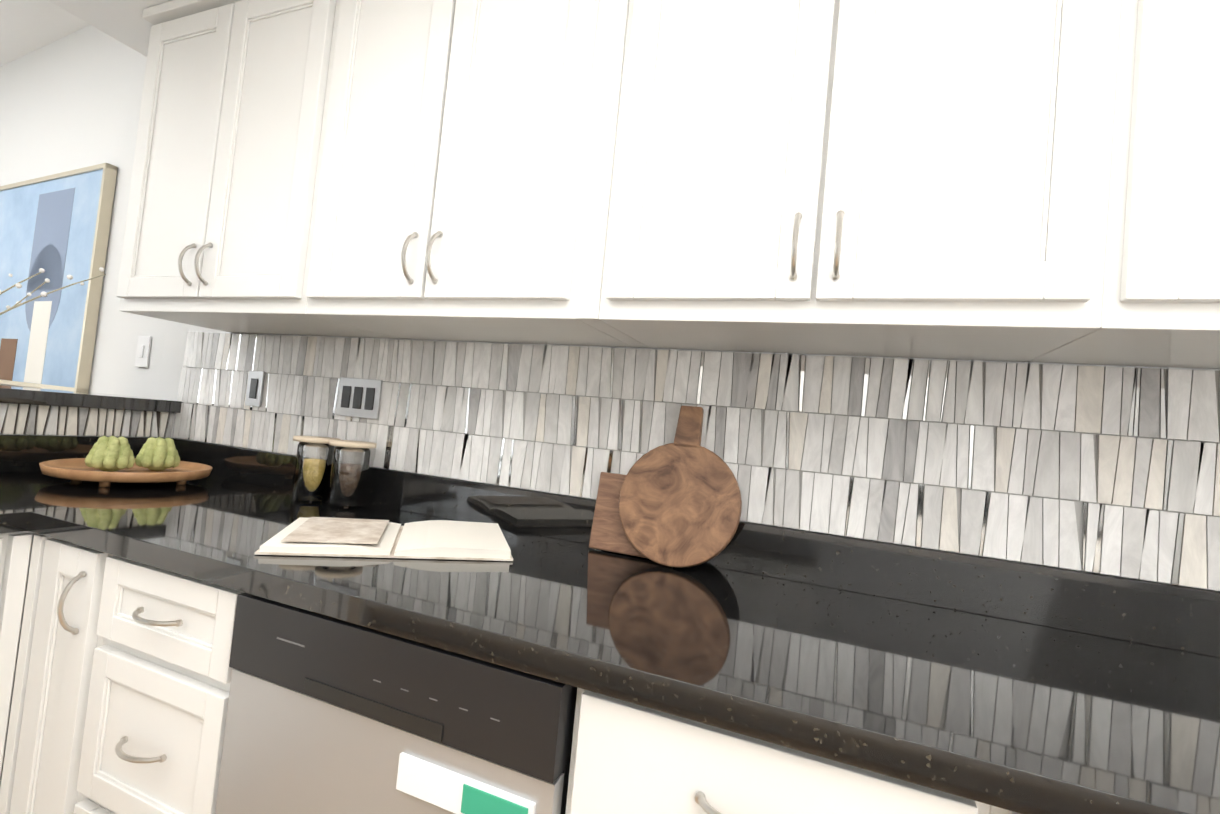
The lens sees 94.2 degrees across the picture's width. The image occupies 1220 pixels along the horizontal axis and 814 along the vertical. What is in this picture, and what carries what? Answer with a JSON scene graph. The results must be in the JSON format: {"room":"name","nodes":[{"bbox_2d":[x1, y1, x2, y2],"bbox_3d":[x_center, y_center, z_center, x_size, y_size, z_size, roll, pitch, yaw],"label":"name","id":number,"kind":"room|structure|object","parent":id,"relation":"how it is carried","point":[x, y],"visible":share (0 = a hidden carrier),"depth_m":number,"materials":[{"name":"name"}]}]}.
{"room":"kitchen","nodes":[
{"label":"kitchen","id":0,"kind":"room"},
{"bbox_2d":[0,0,89,66],"bbox_3d":[-3.220,-2.219,1.538,3.290,1.123,3.620,5,-2,22],"label":"ceiling","id":1,"kind":"structure","parent":0,"point":[28,26],"depth_m":2.56,"materials":[{"name":"white paint"}]},
{"bbox_2d":[48,0,172,56],"bbox_3d":[-0.129,-1.219,-0.090,4.030,0.250,3.030,5,-2,22],"label":"ceiling","id":2,"kind":"structure","parent":0,"point":[124,22],"depth_m":1.68,"materials":[{"name":"white paint"}]},
{"bbox_2d":[0,25,1219,591],"bbox_3d":[-0.956,-0.771,2.021,7.473,3.900,0.410,4,-2,25],"label":"wall","id":3,"kind":"structure","parent":0,"point":[72,101],"depth_m":2.36,"materials":[{"name":"white paint"}]},
{"bbox_2d":[0,163,117,391],"bbox_3d":[-2.813,-0.572,2.625,1.724,0.920,0.038,4,-2,25],"label":"framed painting","id":4,"kind":"object","parent":3,"relation":"attached to","point":[56,227],"visible":0.94,"depth_m":2.38,"materials":[{"name":"beige"}]},
{"bbox_2d":[0,432,171,471],"bbox_3d":[-1.819,0.107,1.277,0.020,0.106,1.546,5,-2,22],"label":"backsplash","id":5,"kind":"structure","parent":3,"relation":"attached to","point":[19,451],"depth_m":1.65,"materials":[{"name":"black stone"}]},
{"bbox_2d":[0,385,183,411],"bbox_3d":[-1.976,-0.071,1.289,0.375,0.039,1.664,5,-2,22],"label":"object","id":6,"kind":"structure","parent":3,"relation":"attached to","point":[51,398],"depth_m":1.74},
{"bbox_2d":[135,336,151,367],"bbox_3d":[-1.729,-0.205,2.098,0.070,0.115,0.011,5,-2,22],"label":"light switch","id":7,"kind":"object","parent":3,"relation":"attached to","point":[144,342],"depth_m":2.09,"materials":[{"name":"white plastic"}]},
{"bbox_2d":[116,0,355,336],"bbox_3d":[-0.937,-0.667,1.634,0.813,0.868,0.345,5,-2,22],"label":"upper cabinet","id":8,"kind":"object","parent":3,"relation":"attached to","point":[204,200],"depth_m":1.50,"materials":[{"name":"white wood"}]},
{"bbox_2d":[245,371,264,406],"bbox_3d":[-1.157,-0.060,1.844,0.070,0.115,0.009,5,-2,22],"label":"light switch","id":9,"kind":"object","parent":3,"relation":"attached to","point":[255,382],"depth_m":1.84,"materials":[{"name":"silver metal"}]},
{"bbox_2d":[336,377,381,418],"bbox_3d":[-0.745,-0.027,1.678,0.162,0.115,0.009,5,-2,22],"label":"light switch","id":10,"kind":"object","parent":3,"relation":"attached to","point":[359,398],"depth_m":1.67,"materials":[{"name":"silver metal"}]},
{"bbox_2d":[264,0,639,347],"bbox_3d":[-0.311,-0.617,1.382,0.833,0.868,0.345,5,-2,22],"label":"upper cabinet","id":11,"kind":"object","parent":3,"relation":"attached to","point":[447,176],"depth_m":1.21,"materials":[{"name":"white wood"}]},
{"bbox_2d":[172,436,1219,655],"bbox_3d":[-0.108,0.275,1.410,3.072,0.106,0.020,5,-2,22],"label":"backsplash","id":12,"kind":"structure","parent":3,"relation":"attached to","point":[1173,616],"depth_m":1.14,"materials":[{"name":"black stone"}]},
{"bbox_2d":[596,0,1055,359],"bbox_3d":[0.439,-0.557,1.081,0.878,0.868,0.345,5,-2,22],"label":"upper cabinet","id":13,"kind":"object","parent":3,"relation":"attached to","point":[1012,180],"depth_m":0.93,"materials":[{"name":"white wood"}]},
{"bbox_2d":[988,0,1219,368],"bbox_3d":[1.022,-0.510,0.847,0.673,0.868,0.345,5,-2,22],"label":"upper cabinet","id":14,"kind":"object","parent":3,"relation":"attached to","point":[1128,254],"depth_m":0.78,"materials":[{"name":"white wood"}]},
{"bbox_3d":[-1.876,1.058,0.074,7.450,0.060,4.890,5,-2,22],"label":"floor","id":15,"kind":"structure","parent":0,"visible":0},
{"bbox_2d":[0,532,19,655],"bbox_3d":[-1.441,0.685,1.527,0.620,0.874,0.724,5,-2,22],"label":"base cabinet","id":16,"kind":"object","parent":15,"relation":"on","point":[7,543],"depth_m":1.16,"materials":[{"name":"white wood"}]},
{"bbox_2d":[0,524,63,813],"bbox_3d":[-1.025,0.720,1.408,0.240,0.874,0.635,5,-2,22],"label":"base cabinet","id":17,"kind":"object","parent":15,"relation":"on","point":[36,547],"depth_m":1.17,"materials":[{"name":"white wood"}]},
{"bbox_2d":[0,472,291,535],"bbox_3d":[-1.541,0.202,1.160,0.635,0.040,1.546,5,-2,22],"label":"countertop","id":18,"kind":"structure","parent":17,"relation":"on","point":[19,491],"depth_m":1.46,"materials":[{"name":"black stone"}]},
{"bbox_2d":[0,267,105,314],"bbox_3d":[-1.616,-0.127,1.282,0.196,0.607,0.748,5,-2,22],"label":"branch","id":19,"kind":"object","parent":18,"relation":"on","point":[43,294],"visible":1,"depth_m":1.50,"materials":[{"name":"white plant"}]},
{"bbox_2d":[39,435,212,486],"bbox_3d":[-1.383,0.150,1.645,0.384,0.129,0.384,5,-2,22],"label":"tray","id":20,"kind":"object","parent":18,"relation":"on","point":[106,461],"visible":1,"depth_m":1.58,"materials":[{"name":"brown wood"}]},
{"bbox_2d":[20,536,223,813],"bbox_3d":[-0.764,0.741,1.303,0.469,0.874,0.635,5,-2,22],"label":"base cabinet","id":21,"kind":"object","parent":15,"relation":"on","point":[170,648],"depth_m":1.06,"materials":[{"name":"white wood"}]},
{"bbox_2d":[192,580,555,813],"bbox_3d":[-0.229,0.784,1.088,0.687,0.874,0.635,5,-2,22],"label":"dishwasher","id":22,"kind":"object","parent":15,"relation":"on","point":[309,708],"depth_m":0.83,"materials":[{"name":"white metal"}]},
{"bbox_2d":[28,492,1219,813],"bbox_3d":[0.056,0.348,1.007,2.457,0.040,0.636,5,-2,22],"label":"countertop","id":23,"kind":"structure","parent":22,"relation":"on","point":[1066,719],"depth_m":0.80,"materials":[{"name":"black stone"}]},
{"bbox_2d":[292,436,340,502],"bbox_3d":[-0.839,0.175,1.606,0.120,0.178,0.120,5,-2,22],"label":"pasta jar","id":24,"kind":"object","parent":23,"relation":"on","point":[311,480],"visible":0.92,"depth_m":1.57,"materials":[{"name":"clear glass"}]},
{"bbox_2d":[328,440,376,508],"bbox_3d":[-0.719,0.185,1.569,0.120,0.178,0.120,5,-2,22],"label":"jar","id":25,"kind":"object","parent":23,"relation":"on","point":[348,486],"visible":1,"depth_m":1.54,"materials":[{"name":"clear glass"}]},
{"bbox_2d":[255,517,512,560],"bbox_3d":[-0.453,0.276,1.214,0.458,0.022,0.298,6,-2,-16],"label":"open book","id":26,"kind":"object","parent":23,"relation":"on","point":[375,538],"visible":0.98,"depth_m":1.13,"materials":[{"name":"white paper"}]},
{"bbox_2d":[589,472,646,557],"bbox_3d":[0.059,0.249,1.300,0.200,0.177,0.049,5,-2,22],"label":"rectangular cutting board","id":27,"kind":"object","parent":23,"relation":"on","point":[608,533],"visible":0.42,"depth_m":1.31,"materials":[{"name":"brown wood"}]},
{"bbox_2d":[619,406,741,567],"bbox_3d":[0.157,0.170,1.247,0.270,0.349,0.100,5,-2,22],"label":"round cutting board","id":28,"kind":"object","parent":23,"relation":"on","point":[680,503],"visible":0.98,"depth_m":1.23,"materials":[{"name":"brown wood"}]},
{"bbox_2d":[540,672,899,813],"bbox_3d":[0.269,0.823,0.887,0.529,0.874,0.635,5,-2,22],"label":"base cabinet","id":29,"kind":"object","parent":15,"relation":"on","point":[611,750],"depth_m":0.66,"materials":[{"name":"white wood"}]},
{"bbox_2d":[896,768,1075,813],"bbox_3d":[0.764,0.863,0.688,0.833,0.874,0.635,5,-2,22],"label":"base cabinet","id":30,"kind":"object","parent":15,"relation":"on","point":[920,792],"depth_m":0.56,"materials":[{"name":"white wood"}]}
]}

